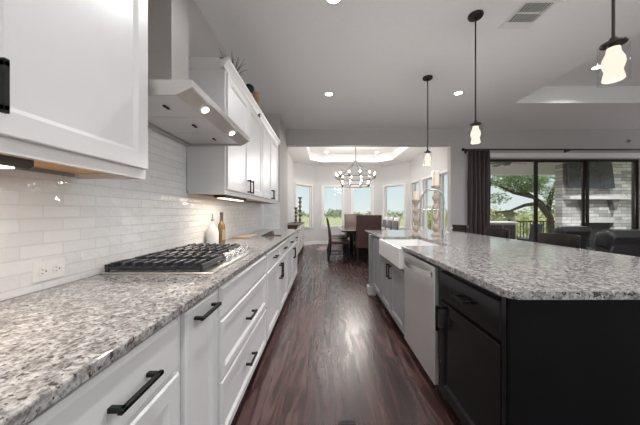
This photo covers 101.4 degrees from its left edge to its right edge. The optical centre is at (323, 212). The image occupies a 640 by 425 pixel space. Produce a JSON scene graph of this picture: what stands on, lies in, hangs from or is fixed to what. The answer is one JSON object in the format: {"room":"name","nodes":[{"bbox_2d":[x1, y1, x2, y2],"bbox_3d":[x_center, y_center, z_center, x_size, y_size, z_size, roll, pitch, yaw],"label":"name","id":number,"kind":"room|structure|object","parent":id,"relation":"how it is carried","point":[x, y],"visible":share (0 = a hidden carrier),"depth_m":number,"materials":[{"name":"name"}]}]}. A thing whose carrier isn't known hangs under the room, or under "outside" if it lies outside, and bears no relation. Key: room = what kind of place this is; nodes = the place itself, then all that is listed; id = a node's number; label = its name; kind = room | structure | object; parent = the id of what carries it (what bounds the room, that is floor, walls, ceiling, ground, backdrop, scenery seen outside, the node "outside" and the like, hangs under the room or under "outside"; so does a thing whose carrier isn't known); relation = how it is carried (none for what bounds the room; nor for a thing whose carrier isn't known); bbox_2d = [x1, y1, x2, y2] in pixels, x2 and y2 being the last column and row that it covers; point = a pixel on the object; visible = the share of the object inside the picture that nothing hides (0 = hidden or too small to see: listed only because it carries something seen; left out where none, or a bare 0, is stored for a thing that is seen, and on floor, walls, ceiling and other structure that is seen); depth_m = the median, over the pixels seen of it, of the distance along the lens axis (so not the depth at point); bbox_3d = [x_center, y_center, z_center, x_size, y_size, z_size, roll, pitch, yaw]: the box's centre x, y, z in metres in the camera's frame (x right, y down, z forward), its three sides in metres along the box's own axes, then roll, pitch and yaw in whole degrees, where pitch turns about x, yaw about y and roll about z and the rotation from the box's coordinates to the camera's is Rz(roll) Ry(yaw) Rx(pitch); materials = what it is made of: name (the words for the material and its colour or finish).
{"room":"kitchen","nodes":[
{"label":"kitchen","id":0,"kind":"room"},
{"bbox_2d":[0,0,292,301],"bbox_3d":[-1.164,-0.515,3.125,0.172,3.450,12.250,0,0,0],"label":"wall","id":1,"kind":"structure","parent":0,"point":[203,42],"depth_m":2.33,"materials":[{"name":"grey paint"}]},
{"bbox_2d":[0,0,147,178],"bbox_3d":[-0.901,-0.670,0.869,0.358,1.051,0.646,0,0,0],"label":"upper cabinet","id":2,"kind":"object","parent":1,"relation":"attached to","point":[74,73],"visible":1,"depth_m":0.82,"materials":[{"name":"white paint"}]},
{"bbox_2d":[0,128,263,300],"bbox_3d":[-1.085,-0.177,2.060,0.009,0.946,5.320,0,0,0],"label":"backsplash","id":3,"kind":"structure","parent":1,"relation":"attached to","point":[91,224],"depth_m":1.26,"materials":[{"name":"tile"}]},
{"bbox_2d":[32,258,64,282],"bbox_3d":[-1.077,0.226,1.029,0.009,0.075,0.118,0,0,0],"label":"wall outlet","id":4,"kind":"object","parent":3,"relation":"attached to","point":[51,269],"visible":1,"depth_m":1.02,"materials":[{"name":"white plastic"}]},
{"bbox_2d":[38,266,48,275],"bbox_3d":[-1.074,0.226,1.003,0.003,0.037,0.037,0,0,0],"label":"receptacle","id":5,"kind":"object","parent":4,"relation":"attached to","point":[42,270],"depth_m":1.00,"materials":[{"name":"white plastic"}]},
{"bbox_2d":[52,264,61,272],"bbox_3d":[-1.074,0.226,1.055,0.003,0.037,0.037,0,0,0],"label":"receptacle","id":6,"kind":"object","parent":4,"relation":"attached to","point":[56,268],"depth_m":1.05,"materials":[{"name":"white plastic"}]},
{"bbox_2d":[148,0,249,145],"bbox_3d":[-0.831,-1.149,1.605,0.495,1.258,0.896,0,0,0],"label":"range hood","id":7,"kind":"object","parent":1,"relation":"attached to","point":[179,110],"visible":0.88,"depth_m":1.51,"materials":[{"name":"silver metal"}]},
{"bbox_2d":[187,57,264,200],"bbox_3d":[-0.901,-0.670,2.636,0.358,1.051,1.244,0,0,0],"label":"upper cabinet","id":8,"kind":"object","parent":1,"relation":"attached to","point":[237,171],"visible":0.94,"depth_m":2.08,"materials":[{"name":"white paint"}]},
{"bbox_2d":[214,195,245,200],"bbox_3d":[-0.853,-0.131,2.430,0.094,0.028,0.580,0,0,0],"label":"light","id":9,"kind":"object","parent":8,"relation":"attached to","point":[227,197],"visible":0.97,"depth_m":2.28,"materials":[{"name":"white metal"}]},
{"bbox_2d":[219,49,245,74],"bbox_3d":[-0.798,-1.273,2.369,0.216,0.285,0.378,0,0,26],"label":"potted plant","id":10,"kind":"object","parent":8,"relation":"on","point":[238,68],"visible":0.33,"depth_m":2.37,"materials":[{"name":"green plant"}]},
{"bbox_2d":[246,84,253,106],"bbox_3d":[-0.800,-1.252,2.800,0.112,0.241,0.110,0,0,0],"label":"figurine","id":11,"kind":"object","parent":8,"relation":"on","point":[250,87],"visible":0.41,"depth_m":2.76,"materials":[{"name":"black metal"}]},
{"bbox_2d":[253,91,260,116],"bbox_3d":[-0.791,-1.268,3.097,0.109,0.275,0.149,0,0,29],"label":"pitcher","id":12,"kind":"object","parent":8,"relation":"on","point":[256,97],"visible":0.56,"depth_m":3.05,"materials":[{"name":"brown ceramic"}]},
{"bbox_2d":[254,117,280,203],"bbox_3d":[-0.901,-0.670,3.843,0.358,1.051,1.166,0,0,0],"label":"upper cabinet","id":13,"kind":"object","parent":1,"relation":"attached to","point":[271,142],"visible":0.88,"depth_m":3.74,"materials":[{"name":"white paint"}]},
{"bbox_3d":[-0.907,-0.671,-0.003,0.346,1.051,1.094,0,0,0],"label":"upper cabinet","id":14,"kind":"object","parent":1,"relation":"attached to","visible":0},
{"bbox_2d":[0,155,33,168],"bbox_3d":[-0.853,-0.131,0.454,0.094,0.028,0.548,0,0,0],"label":"light","id":15,"kind":"object","parent":14,"relation":"attached to","point":[6,162],"visible":1,"depth_m":0.69,"materials":[{"name":"brown metal"}]},
{"bbox_2d":[0,165,14,168],"bbox_3d":[-0.853,-0.119,0.454,0.058,0.004,0.488,0,0,0],"label":"diffuser","id":16,"kind":"object","parent":15,"relation":"attached to","point":[1,166],"depth_m":0.69,"materials":[{"name":"white plastic"}]},
{"bbox_2d":[264,114,287,228],"bbox_3d":[-0.945,-0.285,5.235,0.290,2.990,1.030,0,0,0],"label":"wall pier","id":17,"kind":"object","parent":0,"point":[276,122],"visible":0.43,"depth_m":5.05,"materials":[{"name":"grey paint"}]},
{"bbox_2d":[264,202,279,228],"bbox_3d":[-0.941,0.053,4.715,0.281,0.486,0.009,0,0,0],"label":"wall","id":18,"kind":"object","parent":17,"relation":"attached to","point":[271,211],"visible":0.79,"depth_m":4.71,"materials":[{"name":"paint"}]},
{"bbox_2d":[293,162,314,241],"bbox_3d":[-0.775,-0.515,9.675,0.140,3.450,1.132,0,0,41],"label":"wall","id":19,"kind":"structure","parent":0,"point":[302,173],"depth_m":9.71,"materials":[{"name":"paint"}]},
{"bbox_2d":[295,183,313,229],"bbox_3d":[-0.745,-0.205,9.649,0.160,1.690,0.952,0,0,41],"label":"window","id":20,"kind":"structure","parent":19,"relation":"in","point":[309,227],"depth_m":9.94,"materials":[{"name":"white paint"}]},
{"bbox_2d":[303,241,314,245],"bbox_3d":[-0.716,1.145,9.625,0.015,0.130,1.132,0,0,41],"label":"baseboard","id":21,"kind":"structure","parent":19,"relation":"attached to","point":[308,242],"depth_m":9.81,"materials":[{"name":"white paint"}]},
{"bbox_2d":[231,244,462,424],"bbox_3d":[3.950,1.250,3.700,10.500,0.080,13.400,0,0,0],"label":"floor","id":22,"kind":"structure","parent":0,"point":[332,350],"depth_m":2.09,"materials":[{"name":"brown wood"}]},
{"bbox_2d":[26,317,178,424],"bbox_3d":[-0.762,0.768,0.641,0.651,0.883,0.487,0,0,0],"label":"base cabinet","id":23,"kind":"object","parent":22,"relation":"on","point":[141,387],"visible":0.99,"depth_m":0.65,"materials":[{"name":"white paint"}]},
{"bbox_2d":[177,290,221,424],"bbox_3d":[-0.762,0.768,1.040,0.651,0.883,0.305,0,0,0],"label":"base cabinet","id":24,"kind":"object","parent":22,"relation":"on","point":[197,368],"visible":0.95,"depth_m":1.02,"materials":[{"name":"white paint"}]},
{"bbox_2d":[216,255,265,424],"bbox_3d":[-0.762,0.768,1.692,0.651,0.883,0.994,0,0,0],"label":"base cabinet","id":25,"kind":"object","parent":22,"relation":"on","point":[242,311],"visible":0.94,"depth_m":1.49,"materials":[{"name":"white paint"}]},
{"bbox_2d":[0,229,298,424],"bbox_3d":[-0.767,0.311,2.054,0.625,0.030,5.308,0,0,0],"label":"countertop","id":26,"kind":"structure","parent":25,"relation":"on","point":[54,340],"depth_m":0.70,"materials":[{"name":"stone"}]},
{"bbox_2d":[100,243,257,273],"bbox_3d":[-0.801,0.269,1.675,0.542,0.054,0.850,0,0,0],"label":"gas cooktop","id":27,"kind":"object","parent":26,"relation":"in","point":[193,258],"visible":1,"depth_m":1.39,"materials":[{"name":"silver metal"}]},
{"bbox_2d":[206,214,218,243],"bbox_3d":[-1.020,0.153,2.400,0.106,0.285,0.106,0,0,0],"label":"oil bottle","id":28,"kind":"object","parent":26,"relation":"on","point":[212,235],"visible":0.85,"depth_m":2.37,"materials":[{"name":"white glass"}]},
{"bbox_2d":[218,212,224,243],"bbox_3d":[-0.985,0.147,2.520,0.070,0.298,0.069,0,0,0],"label":"wine bottle","id":29,"kind":"object","parent":26,"relation":"on","point":[221,226],"visible":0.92,"depth_m":2.50,"materials":[{"name":"orange glass"}]},
{"bbox_2d":[233,234,257,237],"bbox_3d":[-0.960,0.286,3.225,0.200,0.020,0.350,0,0,0],"label":"cutting board","id":30,"kind":"object","parent":26,"relation":"on","point":[240,235],"visible":1,"depth_m":3.14,"materials":[{"name":"brown wood"}]},
{"bbox_2d":[261,231,280,235],"bbox_3d":[-0.675,0.265,3.360,0.250,0.060,0.120,0,0,0],"label":"tablet stand","id":31,"kind":"object","parent":26,"relation":"on","point":[271,233],"visible":0.97,"depth_m":3.30,"materials":[{"name":"brown wood"}]},
{"bbox_2d":[265,245,282,340],"bbox_3d":[-0.762,0.768,2.505,0.651,0.883,0.625,0,0,0],"label":"base cabinet","id":32,"kind":"object","parent":22,"relation":"on","point":[272,262],"visible":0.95,"depth_m":2.43,"materials":[{"name":"white paint"}]},
{"bbox_2d":[278,239,287,312],"bbox_3d":[-0.762,0.768,3.129,0.651,0.883,0.617,0,0,0],"label":"base cabinet","id":33,"kind":"object","parent":22,"relation":"on","point":[283,255],"visible":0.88,"depth_m":3.08,"materials":[{"name":"white paint"}]},
{"bbox_2d":[286,235,295,292],"bbox_3d":[-0.762,0.768,3.749,0.651,0.883,0.617,0,0,0],"label":"base cabinet","id":34,"kind":"object","parent":22,"relation":"on","point":[290,241],"visible":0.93,"depth_m":3.76,"materials":[{"name":"white paint"}]},
{"bbox_2d":[292,232,297,281],"bbox_3d":[-0.762,0.768,4.385,0.651,0.883,0.649,0,0,0],"label":"base cabinet","id":35,"kind":"object","parent":22,"relation":"on","point":[295,237],"visible":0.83,"depth_m":4.33,"materials":[{"name":"white paint"}]},
{"bbox_2d":[288,222,304,255],"bbox_3d":[-0.849,0.760,7.650,0.422,0.900,2.110,0,0,0],"label":"sideboard","id":36,"kind":"object","parent":22,"relation":"on","point":[300,234],"visible":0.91,"depth_m":7.23,"materials":[{"name":"white wood"}]},
{"bbox_2d":[294,207,297,222],"bbox_3d":[-0.830,0.080,7.750,0.125,0.460,0.125,0,0,0],"label":"candle holder","id":37,"kind":"object","parent":36,"relation":"on","point":[295,208],"visible":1,"depth_m":7.72,"materials":[{"name":"metal"}]},
{"bbox_2d":[298,197,301,222],"bbox_3d":[-0.735,-0.080,8.050,0.138,0.780,0.138,0,0,0],"label":"candle holder","id":38,"kind":"object","parent":36,"relation":"on","point":[300,198],"visible":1,"depth_m":8.02,"materials":[{"name":"metal"}]},
{"bbox_2d":[326,220,344,250],"bbox_3d":[0.352,0.674,8.160,0.595,1.079,0.480,0,0,0],"label":"dining chair","id":39,"kind":"object","parent":22,"relation":"on","point":[326,220],"visible":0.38,"depth_m":7.96,"materials":[{"name":"black wood"}]},
{"bbox_2d":[326,217,346,255],"bbox_3d":[0.352,0.674,7.450,0.595,1.079,0.480,0,0,0],"label":"dining chair","id":40,"kind":"object","parent":22,"relation":"on","point":[326,217],"visible":0.46,"depth_m":7.23,"materials":[{"name":"black wood"}]},
{"bbox_2d":[326,218,349,260],"bbox_3d":[0.352,0.674,6.740,0.595,1.079,0.480,0,0,0],"label":"dining chair","id":41,"kind":"object","parent":22,"relation":"on","point":[331,241],"visible":0.98,"depth_m":6.51,"materials":[{"name":"black wood"}]},
{"bbox_2d":[335,418,357,424],"bbox_3d":[0.130,1.208,1.420,0.130,0.005,0.240,0,0,0],"label":"floor vent","id":42,"kind":"object","parent":22,"relation":"in","point":[338,421],"visible":1,"depth_m":1.51,"materials":[{"name":"brown wood"}]},
{"bbox_2d":[344,214,360,238],"bbox_3d":[1.000,0.634,8.805,0.580,1.157,0.650,0,0,0],"label":"dining chair","id":43,"kind":"object","parent":22,"relation":"on","point":[349,219],"visible":0.27,"depth_m":9.04,"materials":[{"name":"brown leather"}]},
{"bbox_2d":[337,226,383,257],"bbox_3d":[0.980,0.823,7.500,1.120,0.775,2.360,0,0,0],"label":"dining table","id":44,"kind":"object","parent":22,"relation":"on","point":[348,230],"visible":0.5,"depth_m":6.89,"materials":[{"name":"brown wood"}]},
{"bbox_2d":[354,215,381,264],"bbox_3d":[1.030,0.634,6.295,0.580,1.157,0.650,0,0,0],"label":"dining chair","id":45,"kind":"object","parent":22,"relation":"on","point":[363,222],"visible":0.55,"depth_m":5.99,"materials":[{"name":"brown leather"}]},
{"bbox_2d":[367,234,386,308],"bbox_3d":[1.212,0.768,3.612,1.135,0.883,0.675,0,0,0],"label":"base cabinet","id":46,"kind":"object","parent":22,"relation":"on","point":[374,286],"visible":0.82,"depth_m":3.74,"materials":[{"name":"black paint"}]},
{"bbox_2d":[382,217,388,229],"bbox_3d":[1.657,0.674,8.140,0.595,1.079,0.480,0,0,0],"label":"dining chair","id":47,"kind":"object","parent":22,"relation":"on","point":[385,219],"visible":0.14,"depth_m":8.02,"materials":[{"name":"grey fabric"}]},
{"bbox_2d":[386,217,393,229],"bbox_3d":[1.657,0.674,7.520,0.595,1.079,0.480,0,0,0],"label":"dining chair","id":48,"kind":"object","parent":22,"relation":"on","point":[390,219],"visible":0.12,"depth_m":7.42,"materials":[{"name":"grey fabric"}]},
{"bbox_2d":[381,256,403,333],"bbox_3d":[1.226,0.768,2.789,1.109,0.883,0.962,0,0,0],"label":"base cabinet","id":49,"kind":"object","parent":22,"relation":"on","point":[392,277],"visible":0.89,"depth_m":2.71,"materials":[{"name":"black paint"}]},
{"bbox_2d":[365,230,639,299],"bbox_3d":[1.395,0.311,2.713,1.409,0.030,3.473,0,0,0],"label":"countertop","id":50,"kind":"structure","parent":49,"relation":"on","point":[505,267],"depth_m":1.44,"materials":[{"name":"stone"}]},
{"bbox_2d":[379,239,440,270],"bbox_3d":[0.931,0.417,2.770,0.518,0.199,0.894,0,0,0],"label":"farmhouse sink","id":51,"kind":"object","parent":50,"relation":"in","point":[390,249],"visible":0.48,"depth_m":2.82,"materials":[{"name":"white ceramic"}]},
{"bbox_2d":[411,191,420,235],"bbox_3d":[1.165,0.010,3.320,0.110,0.572,0.110,0,0,0],"label":"candle holder","id":52,"kind":"object","parent":50,"relation":"on","point":[415,201],"visible":0.99,"depth_m":3.29,"materials":[{"name":"brown wood"}]},
{"bbox_2d":[413,191,418,199],"bbox_3d":[1.165,-0.211,3.320,0.074,0.105,0.074,0,0,0],"label":"candle","id":53,"kind":"object","parent":52,"relation":"on","point":[415,194],"depth_m":3.29,"materials":[{"name":"beige wax"}]},
{"bbox_2d":[431,171,440,235],"bbox_3d":[1.415,-0.120,3.320,0.115,0.832,0.115,0,0,0],"label":"candle holder","id":54,"kind":"object","parent":50,"relation":"on","point":[435,174],"visible":0.93,"depth_m":3.29,"materials":[{"name":"brown wood"}]},
{"bbox_2d":[432,171,438,185],"bbox_3d":[1.415,-0.431,3.320,0.084,0.185,0.084,0,0,0],"label":"candle","id":55,"kind":"object","parent":54,"relation":"on","point":[435,174],"depth_m":3.28,"materials":[{"name":"beige wax"}]},
{"bbox_2d":[419,188,452,239],"bbox_3d":[1.209,0.017,2.840,0.363,0.558,0.060,0,0,0],"label":"kitchen faucet","id":56,"kind":"object","parent":50,"relation":"on","point":[444,232],"visible":1,"depth_m":2.83,"materials":[{"name":"silver metal"}]},
{"bbox_2d":[392,217,400,229],"bbox_3d":[1.657,0.674,6.900,0.595,1.079,0.480,0,0,0],"label":"dining chair","id":57,"kind":"object","parent":22,"relation":"on","point":[396,222],"visible":0.16,"depth_m":6.79,"materials":[{"name":"grey fabric"}]},
{"bbox_2d":[404,252,446,400],"bbox_3d":[0.975,0.779,1.989,0.651,0.862,0.628,0,0,0],"label":"dishwasher","id":58,"kind":"object","parent":22,"relation":"on","point":[421,277],"visible":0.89,"depth_m":1.86,"materials":[{"name":"silver metal"}]},
{"bbox_2d":[452,225,468,232],"bbox_3d":[2.309,0.718,4.660,0.460,0.986,0.489,0,0,0],"label":"bar stool","id":59,"kind":"object","parent":22,"relation":"on","point":[460,228],"visible":0.16,"depth_m":4.75,"materials":[{"name":"black leather"}]},
{"bbox_2d":[485,228,509,238],"bbox_3d":[2.309,0.718,3.660,0.460,0.986,0.489,0,0,0],"label":"bar stool","id":60,"kind":"object","parent":22,"relation":"on","point":[496,232],"visible":0.16,"depth_m":3.75,"materials":[{"name":"brown wood"}]},
{"bbox_2d":[435,267,639,424],"bbox_3d":[1.236,0.768,1.334,1.129,0.883,0.668,0,0,0],"label":"base cabinet","id":61,"kind":"object","parent":22,"relation":"on","point":[503,360],"visible":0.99,"depth_m":1.00,"materials":[{"name":"black paint"}]},
{"bbox_2d":[537,233,587,249],"bbox_3d":[2.309,0.718,2.700,0.460,0.986,0.489,0,0,0],"label":"bar stool","id":62,"kind":"object","parent":22,"relation":"on","point":[567,240],"visible":0.14,"depth_m":2.77,"materials":[{"name":"brown wood"}]},
{"bbox_2d":[554,226,593,250],"bbox_3d":[3.900,0.710,4.503,0.780,1.000,0.995,0,0,0],"label":"recliner","id":63,"kind":"object","parent":22,"relation":"on","point":[584,232],"visible":0.1,"depth_m":4.03,"materials":[{"name":"black leather"}]},
{"bbox_2d":[594,229,639,256],"bbox_3d":[3.420,0.700,3.333,0.920,1.020,0.995,0,0,0],"label":"recliner","id":64,"kind":"object","parent":22,"relation":"on","point":[616,241],"visible":0.09,"depth_m":2.88,"materials":[{"name":"black leather"}]},
{"bbox_2d":[315,166,380,240],"bbox_3d":[0.923,-0.515,10.130,2.554,3.450,0.140,0,0,0],"label":"wall","id":65,"kind":"structure","parent":0,"point":[324,175],"depth_m":10.06,"materials":[{"name":"paint"}]},
{"bbox_2d":[315,241,327,243],"bbox_3d":[0.923,1.145,10.053,2.554,0.130,0.015,0,0,0],"label":"baseboard","id":66,"kind":"structure","parent":65,"relation":"attached to","point":[316,242],"depth_m":10.04,"materials":[{"name":"white paint"}]},
{"bbox_2d":[322,185,343,228],"bbox_3d":[0.345,-0.205,10.090,0.910,1.690,0.160,0,0,0],"label":"window","id":67,"kind":"structure","parent":65,"relation":"in","point":[323,186],"depth_m":10.05,"materials":[{"name":"white paint"}]},
{"bbox_2d":[351,185,373,214],"bbox_3d":[1.475,-0.205,10.090,0.910,1.690,0.160,0,0,0],"label":"window","id":68,"kind":"structure","parent":65,"relation":"in","point":[358,186],"depth_m":10.04,"materials":[{"name":"white paint"}]},
{"bbox_2d":[381,162,408,229],"bbox_3d":[2.651,-0.515,9.678,0.140,3.450,1.175,0,0,-43],"label":"wall","id":69,"kind":"structure","parent":0,"point":[397,173],"depth_m":9.54,"materials":[{"name":"paint"}]},
{"bbox_2d":[383,183,405,229],"bbox_3d":[2.606,-0.205,9.668,0.160,1.690,0.982,0,0,-43],"label":"window","id":70,"kind":"structure","parent":69,"relation":"in","point":[399,184],"depth_m":9.69,"materials":[{"name":"white paint"}]},
{"bbox_2d":[194,0,639,165],"bbox_3d":[3.850,-1.970,3.575,10.200,0.380,13.150,0,0,0],"label":"ceiling","id":71,"kind":"structure","parent":0,"point":[374,56],"depth_m":3.19,"materials":[{"name":"paint"}]},
{"bbox_2d":[324,91,333,96],"bbox_3d":[0.075,-1.774,3.930,0.164,0.009,0.164,0,0,0],"label":"recessed light","id":72,"kind":"object","parent":71,"relation":"in","point":[328,94],"visible":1,"depth_m":3.94,"materials":[{"name":"white paint"}]},
{"bbox_2d":[324,0,342,5],"bbox_3d":[0.080,-1.774,2.170,0.164,0.009,0.164,0,0,0],"label":"recessed light","id":73,"kind":"object","parent":71,"relation":"in","point":[328,2],"visible":1,"depth_m":2.21,"materials":[{"name":"white paint"}]},
{"bbox_2d":[335,147,375,187],"bbox_3d":[0.900,-1.400,7.500,1.162,1.320,1.162,0,0,0],"label":"chandelier","id":74,"kind":"object","parent":71,"relation":"hanging from","point":[369,175],"visible":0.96,"depth_m":7.39,"materials":[{"name":"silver metal"}]},
{"bbox_2d":[423,75,432,165],"bbox_3d":[1.365,-1.196,3.450,0.128,1.168,0.128,0,0,0],"label":"pendant light","id":75,"kind":"object","parent":71,"relation":"hanging from","point":[427,78],"visible":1,"depth_m":3.44,"materials":[{"name":"white glass"}]},
{"bbox_2d":[452,91,463,95],"bbox_3d":[2.000,-1.774,3.900,0.164,0.009,0.164,0,0,0],"label":"recessed light","id":76,"kind":"object","parent":71,"relation":"in","point":[456,93],"visible":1,"depth_m":3.91,"materials":[{"name":"white paint"}]},
{"bbox_2d":[467,10,483,143],"bbox_3d":[1.365,-1.196,2.360,0.128,1.168,0.128,0,0,0],"label":"pendant light","id":77,"kind":"object","parent":71,"relation":"hanging from","point":[476,15],"visible":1,"depth_m":2.35,"materials":[{"name":"frosted white glass"},{"name":"dark bronze metal"}]},
{"bbox_2d":[498,0,557,28],"bbox_3d":[1.825,-1.776,2.360,0.290,0.008,0.340,0,0,0],"label":"ceiling vent","id":78,"kind":"object","parent":71,"relation":"in","point":[528,12],"visible":1,"depth_m":2.35,"materials":[{"name":"white metal"}]},
{"bbox_2d":[589,64,600,70],"bbox_3d":[3.870,-2.054,3.710,0.164,0.009,0.164,0,0,0],"label":"recessed light","id":79,"kind":"object","parent":71,"relation":"in","point":[596,67],"visible":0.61,"depth_m":3.71,"materials":[{"name":"white paint"}]},
{"bbox_2d":[599,0,628,83],"bbox_3d":[1.365,-1.196,1.236,0.128,1.168,0.128,0,0,0],"label":"pendant light","id":80,"kind":"object","parent":71,"relation":"hanging from","point":[613,63],"visible":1,"depth_m":1.22,"materials":[{"name":"frosted white glass"},{"name":"dark bronze metal"}]},
{"bbox_2d":[409,147,446,229],"bbox_3d":[3.070,-0.515,7.475,0.140,3.450,3.450,0,0,0],"label":"wall","id":81,"kind":"structure","parent":0,"point":[417,168],"depth_m":7.90,"materials":[{"name":"paint"}]},
{"bbox_2d":[410,179,419,229],"bbox_3d":[3.030,-0.205,8.615,0.160,1.690,0.830,0,0,0],"label":"window","id":82,"kind":"structure","parent":81,"relation":"in","point":[418,180],"depth_m":8.84,"materials":[{"name":"white paint"}]},
{"bbox_2d":[422,175,433,229],"bbox_3d":[3.030,-0.205,7.550,0.160,1.690,0.960,0,0,0],"label":"window","id":83,"kind":"structure","parent":81,"relation":"in","point":[429,176],"depth_m":7.92,"materials":[{"name":"white paint"}]},
{"bbox_2d":[437,169,446,229],"bbox_3d":[3.030,-0.205,6.475,0.160,1.690,0.910,0,0,0],"label":"window","id":84,"kind":"structure","parent":81,"relation":"in","point":[443,171],"depth_m":6.82,"materials":[{"name":"white paint"}]},
{"bbox_2d":[287,129,639,230],"bbox_3d":[4.000,-0.515,5.675,9.600,3.450,0.150,0,0,0],"label":"wall","id":85,"kind":"structure","parent":0,"point":[454,140],"depth_m":5.60,"materials":[{"name":"grey paint"}]},
{"bbox_2d":[490,162,554,174],"bbox_3d":[7.010,-1.550,7.505,7.980,0.480,3.490,0,0,0],"label":"roof","id":86,"kind":"structure","parent":85,"relation":"attached to","point":[514,168],"depth_m":9.00,"materials":[{"name":"paint"}]},
{"bbox_2d":[490,162,526,166],"bbox_3d":[5.209,-1.520,7.486,1.290,0.380,1.253,0,0,0],"label":"ceiling fan","id":87,"kind":"object","parent":86,"relation":"hanging from","point":[496,163],"visible":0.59,"depth_m":7.51,"materials":[{"name":"grey metal"}]},
{"bbox_2d":[462,148,639,153],"bbox_3d":[5.048,-1.310,5.538,4.304,0.099,0.123,0,0,0],"label":"curtain rod","id":88,"kind":"object","parent":85,"relation":"attached to","point":[463,149],"visible":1,"depth_m":5.50,"materials":[{"name":"brown metal"}]},
{"bbox_2d":[467,150,490,234],"bbox_3d":[3.266,-0.058,5.509,0.491,2.495,0.114,0,0,0],"label":"curtain","id":89,"kind":"object","parent":88,"relation":"hanging from","point":[479,176],"visible":0.76,"depth_m":5.49,"materials":[{"name":"grey fabric"}]},
{"bbox_2d":[490,159,638,246],"bbox_3d":[5.115,0.034,5.675,3.270,2.353,0.110,0,0,0],"label":"door","id":90,"kind":"structure","parent":85,"relation":"in","point":[584,162],"depth_m":5.63,"materials":[{"name":"brown metal"}]},
{"bbox_2d":[490,153,639,157],"bbox_3d":[5.150,-1.215,5.570,3.500,0.100,0.060,0,0,0],"label":"trim","id":91,"kind":"structure","parent":85,"relation":"attached to","point":[492,155],"depth_m":5.54,"materials":[{"name":"white paint"}]},
{"label":"outside","id":92,"kind":"structure","parent":0,"visible":0},
{"bbox_2d":[297,213,554,239],"bbox_3d":[0.000,2.060,270.000,520.000,0.100,660.000,0,0,0],"label":"ground","id":93,"kind":"structure","parent":92,"point":[337,221],"depth_m":58.52,"materials":[{"name":"green plant"}]},
{"bbox_2d":[297,208,554,217],"bbox_3d":[15.976,0.218,107.860,331.175,6.671,164.361,0,0,0],"label":"tree line","id":94,"kind":"object","parent":93,"relation":"on","point":[333,213],"visible":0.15,"depth_m":116.13,"materials":[{"name":"green plant"}]},
{"bbox_2d":[427,205,446,229],"bbox_3d":[10.773,0.727,27.002,4.718,2.957,3.548,0,0,0],"label":"shrub","id":95,"kind":"object","parent":93,"relation":"on","point":[430,216],"visible":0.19,"depth_m":26.51,"materials":[{"name":"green plant"}]},
{"bbox_2d":[490,205,505,220],"bbox_3d":[11.904,0.670,20.000,3.614,3.060,2.769,0,0,0],"label":"shrub","id":96,"kind":"object","parent":93,"relation":"on","point":[494,210],"visible":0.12,"depth_m":19.52,"materials":[{"name":"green plant"}]},
{"bbox_2d":[490,211,517,220],"bbox_3d":[15.300,0.935,24.000,2.800,2.150,3.600,0,0,0],"label":"shed","id":97,"kind":"object","parent":93,"relation":"on","point":[509,215],"visible":0.11,"depth_m":22.50,"materials":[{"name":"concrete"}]},
{"bbox_2d":[490,175,554,232],"bbox_3d":[11.647,-0.511,14.998,5.557,5.076,2.502,0,0,-7],"label":"oak tree","id":98,"kind":"object","parent":93,"relation":"on","point":[523,190],"visible":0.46,"depth_m":14.81,"materials":[{"name":"green plant"}]},
{"bbox_2d":[514,201,554,236],"bbox_3d":[16.489,0.616,20.012,3.972,3.095,3.123,0,0,0],"label":"shrub","id":99,"kind":"object","parent":93,"relation":"on","point":[523,218],"visible":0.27,"depth_m":20.03,"materials":[{"name":"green plant"}]},
{"bbox_3d":[6.800,1.280,7.530,8.400,0.100,3.540,0,0,0],"label":"patio slab","id":100,"kind":"object","parent":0,"visible":0},
{"bbox_2d":[490,221,517,239],"bbox_3d":[5.880,0.765,8.815,0.920,0.930,0.470,0,0,0],"label":"base cabinet","id":101,"kind":"object","parent":100,"relation":"on","point":[511,225],"visible":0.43,"depth_m":8.60,"materials":[{"name":"grey stone"}]},
{"bbox_2d":[517,224,542,241],"bbox_3d":[6.325,0.780,7.925,0.550,0.900,0.650,0,0,0],"label":"patio chair","id":102,"kind":"object","parent":100,"relation":"on","point":[531,235],"visible":0.46,"depth_m":7.66,"materials":[{"name":"blue fabric"}]},
{"bbox_2d":[508,219,554,237],"bbox_3d":[7.280,0.730,9.095,1.760,1.000,0.050,0,0,0],"label":"railing","id":103,"kind":"object","parent":100,"relation":"on","point":[508,219],"visible":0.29,"depth_m":9.09,"materials":[{"name":"brown metal"}]},
{"bbox_2d":[555,162,630,249],"bbox_3d":[8.415,-0.240,8.005,2.270,2.940,0.490,0,0,0],"label":"fireplace","id":104,"kind":"object","parent":100,"relation":"on","point":[608,208],"visible":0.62,"depth_m":8.00,"materials":[{"name":"stone"}]},
{"bbox_2d":[565,162,614,188],"bbox_3d":[7.947,-1.150,7.884,1.487,0.872,0.252,0,0,-4],"label":"television","id":105,"kind":"object","parent":104,"relation":"attached to","point":[601,175],"visible":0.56,"depth_m":7.80,"materials":[{"name":"black glass"}]},
{"bbox_2d":[563,196,630,199],"bbox_3d":[8.265,-0.440,7.880,1.970,0.100,0.240,0,0,0],"label":"mantel shelf","id":106,"kind":"object","parent":104,"relation":"attached to","point":[564,197],"depth_m":7.76,"materials":[{"name":"stone"}]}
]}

